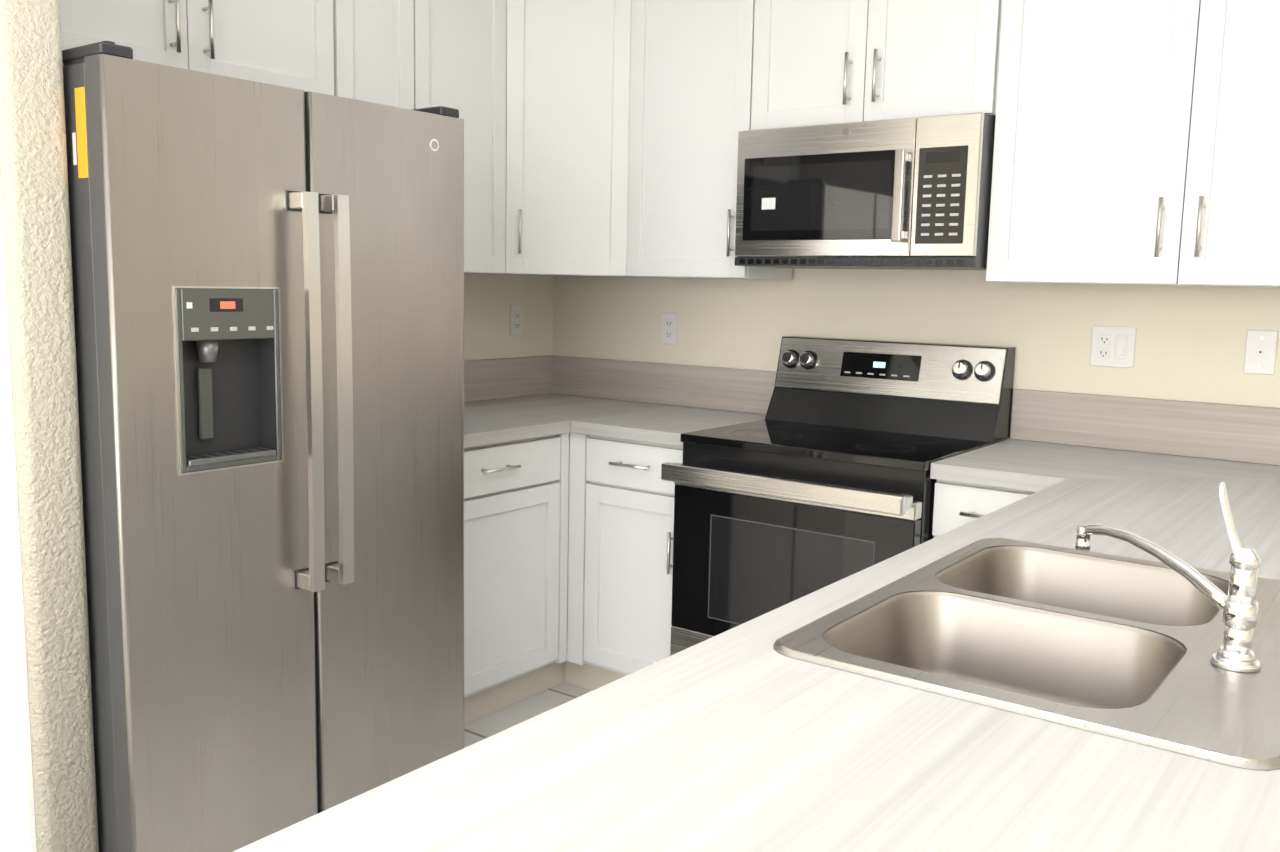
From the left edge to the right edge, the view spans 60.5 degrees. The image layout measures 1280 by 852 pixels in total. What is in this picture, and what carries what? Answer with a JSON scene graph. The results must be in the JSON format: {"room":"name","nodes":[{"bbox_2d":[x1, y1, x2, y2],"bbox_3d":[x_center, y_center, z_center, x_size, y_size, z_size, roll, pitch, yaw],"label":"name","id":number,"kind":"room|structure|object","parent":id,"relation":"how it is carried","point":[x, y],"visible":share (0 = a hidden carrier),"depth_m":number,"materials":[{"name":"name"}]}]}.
{"room":"kitchen","nodes":[
{"label":"kitchen","id":0,"kind":"room"},
{"bbox_2d":[0,0,98,851],"bbox_3d":[-1.426,-0.267,2.292,0.786,2.600,0.115,7,9,36],"label":"wall","id":1,"kind":"structure","parent":0,"point":[36,219],"depth_m":2.08,"materials":[{"name":"beige paint"}]},
{"bbox_2d":[0,177,36,851],"bbox_3d":[-1.477,-0.263,2.250,0.756,2.600,0.012,7,9,36],"label":"door frame","id":2,"kind":"structure","parent":1,"relation":"attached to","point":[17,824],"depth_m":2.12,"materials":[{"name":"white"}]},
{"bbox_2d":[464,274,552,360],"bbox_3d":[-2.226,-0.242,1.979,0.120,2.600,6.120,7,9,36],"label":"wall","id":3,"kind":"structure","parent":0,"point":[489,299],"depth_m":4.17,"materials":[{"name":"beige paint"}]},
{"bbox_2d":[60,0,343,96],"bbox_3d":[-1.237,-1.173,2.779,0.306,0.600,0.888,7,9,36],"label":"upper cabinet","id":4,"kind":"object","parent":3,"relation":"attached to","point":[296,44],"depth_m":2.81,"materials":[{"name":"white wood"}]},
{"bbox_2d":[340,0,423,109],"bbox_3d":[-0.886,-1.000,3.282,0.306,1.058,0.288,7,9,36],"label":"upper cabinet","id":5,"kind":"object","parent":3,"relation":"attached to","point":[384,53],"depth_m":3.21,"materials":[{"name":"white wood"}]},
{"bbox_2d":[420,0,507,274],"bbox_3d":[-0.681,-1.032,3.554,0.306,1.058,0.397,7,9,36],"label":"upper cabinet","id":6,"kind":"object","parent":3,"relation":"attached to","point":[465,42],"depth_m":3.54,"materials":[{"name":"white wood"}]},
{"bbox_2d":[510,305,523,335],"bbox_3d":[-0.472,-0.406,4.219,0.007,0.116,0.072,7,9,36],"label":"outlet","id":7,"kind":"object","parent":3,"relation":"attached to","point":[516,318],"visible":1,"depth_m":4.21,"materials":[{"name":"white plastic"}]},
{"bbox_2d":[464,682,592,747],"bbox_3d":[-0.326,1.289,0.801,4.840,0.060,6.240,7,9,36],"label":"floor","id":8,"kind":"structure","parent":0,"point":[495,722],"depth_m":3.49,"materials":[{"name":"tile"}]},
{"bbox_2d":[62,41,463,851],"bbox_3d":[-1.030,0.102,2.687,0.902,1.783,0.910,7,9,36],"label":"refrigerator","id":9,"kind":"object","parent":8,"relation":"on","point":[268,299],"visible":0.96,"depth_m":2.34,"materials":[{"name":"grey metal"}]},
{"bbox_2d":[464,433,567,723],"bbox_3d":[-0.678,0.455,3.561,0.612,0.872,0.648,7,9,36],"label":"base cabinet","id":10,"kind":"object","parent":8,"relation":"on","point":[516,492],"depth_m":3.45,"materials":[{"name":"white wood"}]},
{"bbox_2d":[464,355,651,447],"bbox_3d":[-0.489,-0.097,3.687,0.660,0.192,1.342,7,9,36],"label":"countertop","id":11,"kind":"structure","parent":10,"relation":"on","point":[518,398],"depth_m":4.06,"materials":[{"name":"laminate"}]},
{"bbox_2d":[568,433,587,687],"bbox_3d":[-0.274,0.401,4.042,0.680,0.872,0.612,7,9,36],"label":"base cabinet","id":12,"kind":"object","parent":8,"relation":"on","point":[568,553],"depth_m":3.61,"materials":[{"name":"white wood"}]},
{"bbox_2d":[569,363,776,446],"bbox_3d":[0.149,-0.078,3.640,0.423,0.192,0.657,7,9,36],"label":"countertop","id":13,"kind":"structure","parent":12,"relation":"on","point":[656,403],"depth_m":3.91,"materials":[{"name":"laminate"}]},
{"bbox_2d":[584,435,682,689],"bbox_3d":[0.133,0.448,3.741,0.468,0.872,0.612,7,9,36],"label":"base cabinet","id":14,"kind":"object","parent":8,"relation":"on","point":[629,509],"depth_m":3.50,"materials":[{"name":"white wood"}]},
{"bbox_2d":[661,336,1015,655],"bbox_3d":[0.580,0.355,3.286,0.760,1.192,0.766,7,9,36],"label":"range","id":15,"kind":"object","parent":8,"relation":"on","point":[817,478],"visible":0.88,"depth_m":3.17,"materials":[{"name":"black metal"}]},
{"bbox_2d":[932,479,1035,537],"bbox_3d":[1.079,0.557,3.042,0.355,0.872,0.612,7,9,36],"label":"base cabinet","id":16,"kind":"object","parent":8,"relation":"on","point":[956,504],"depth_m":2.81,"materials":[{"name":"white wood"}]},
{"bbox_2d":[233,395,1279,851],"bbox_3d":[0.599,0.222,1.395,0.857,0.192,3.747,7,9,36],"label":"countertop","id":17,"kind":"structure","parent":16,"relation":"on","point":[745,737],"depth_m":1.05,"materials":[{"name":"laminate"}]},
{"bbox_2d":[773,538,1279,769],"bbox_3d":[0.607,0.342,1.508,0.560,0.170,0.795,7,9,36],"label":"sink","id":18,"kind":"object","parent":17,"relation":"in","point":[1122,647],"visible":0.67,"depth_m":1.50,"materials":[{"name":"silver metal"}]},
{"bbox_2d":[1075,481,1260,672],"bbox_3d":[0.680,0.157,1.431,0.272,0.217,0.244,7,9,36],"label":"faucet","id":19,"kind":"object","parent":18,"relation":"on","point":[1238,605],"visible":0.98,"depth_m":1.29,"materials":[{"name":"silver metal"}]},
{"bbox_2d":[1012,389,1094,414],"bbox_3d":[1.064,0.026,2.979,0.311,0.192,0.632,7,9,36],"label":"backsplash","id":20,"kind":"structure","parent":16,"relation":"on","point":[1023,400],"depth_m":3.26,"materials":[{"name":"laminate"}]},
{"bbox_2d":[553,268,1279,442],"bbox_3d":[1.532,-0.308,3.066,4.840,2.600,0.120,7,9,36],"label":"wall","id":21,"kind":"structure","parent":0,"point":[1190,343],"depth_m":3.40,"materials":[{"name":"beige paint"}]},
{"bbox_2d":[504,0,631,276],"bbox_3d":[-0.239,-1.036,3.654,0.300,1.054,0.300,7,9,36],"label":"upper cabinet","id":22,"kind":"object","parent":21,"relation":"attached to","point":[570,61],"depth_m":3.66,"materials":[{"name":"white wood"}]},
{"bbox_2d":[661,313,677,344],"bbox_3d":[0.108,-0.359,4.050,0.072,0.116,0.007,7,9,36],"label":"electrical outlet","id":23,"kind":"object","parent":21,"relation":"attached to","point":[669,329],"visible":1,"depth_m":4.05,"materials":[{"name":"white plastic"}]},
{"bbox_2d":[628,0,792,279],"bbox_3d":[0.242,-1.027,3.660,0.476,1.058,0.306,7,9,36],"label":"upper cabinet","id":24,"kind":"object","parent":21,"relation":"attached to","point":[692,59],"depth_m":3.56,"materials":[{"name":"white wood"}]},
{"bbox_2d":[752,0,1003,129],"bbox_3d":[0.743,-1.193,3.265,0.763,0.608,0.306,7,9,36],"label":"upper cabinet","id":25,"kind":"object","parent":21,"relation":"attached to","point":[815,62],"depth_m":3.15,"materials":[{"name":"white wood"}]},
{"bbox_2d":[734,112,995,269],"bbox_3d":[0.703,-0.679,3.291,0.756,0.406,0.438,7,9,36],"label":"microwave","id":26,"kind":"object","parent":25,"relation":"attached to","point":[914,193],"visible":1,"depth_m":3.12,"materials":[{"name":"grey metal"}]},
{"bbox_2d":[1090,326,1135,367],"bbox_3d":[1.348,-0.226,3.132,0.118,0.116,0.009,7,9,36],"label":"outlet","id":27,"kind":"object","parent":21,"relation":"attached to","point":[1112,346],"visible":1,"depth_m":3.13,"materials":[{"name":"white plastic"}]},
{"bbox_2d":[986,0,1279,286],"bbox_3d":[1.435,-0.889,2.779,0.969,1.058,0.306,7,9,36],"label":"upper cabinet","id":28,"kind":"object","parent":21,"relation":"attached to","point":[1136,142],"depth_m":2.76,"materials":[{"name":"white wood"}]},
{"bbox_2d":[1244,330,1277,374],"bbox_3d":[1.646,-0.196,2.912,0.072,0.116,0.008,7,9,36],"label":"phone jack","id":29,"kind":"object","parent":21,"relation":"attached to","point":[1260,352],"visible":1,"depth_m":2.91,"materials":[{"name":"white plastic"}]}
]}

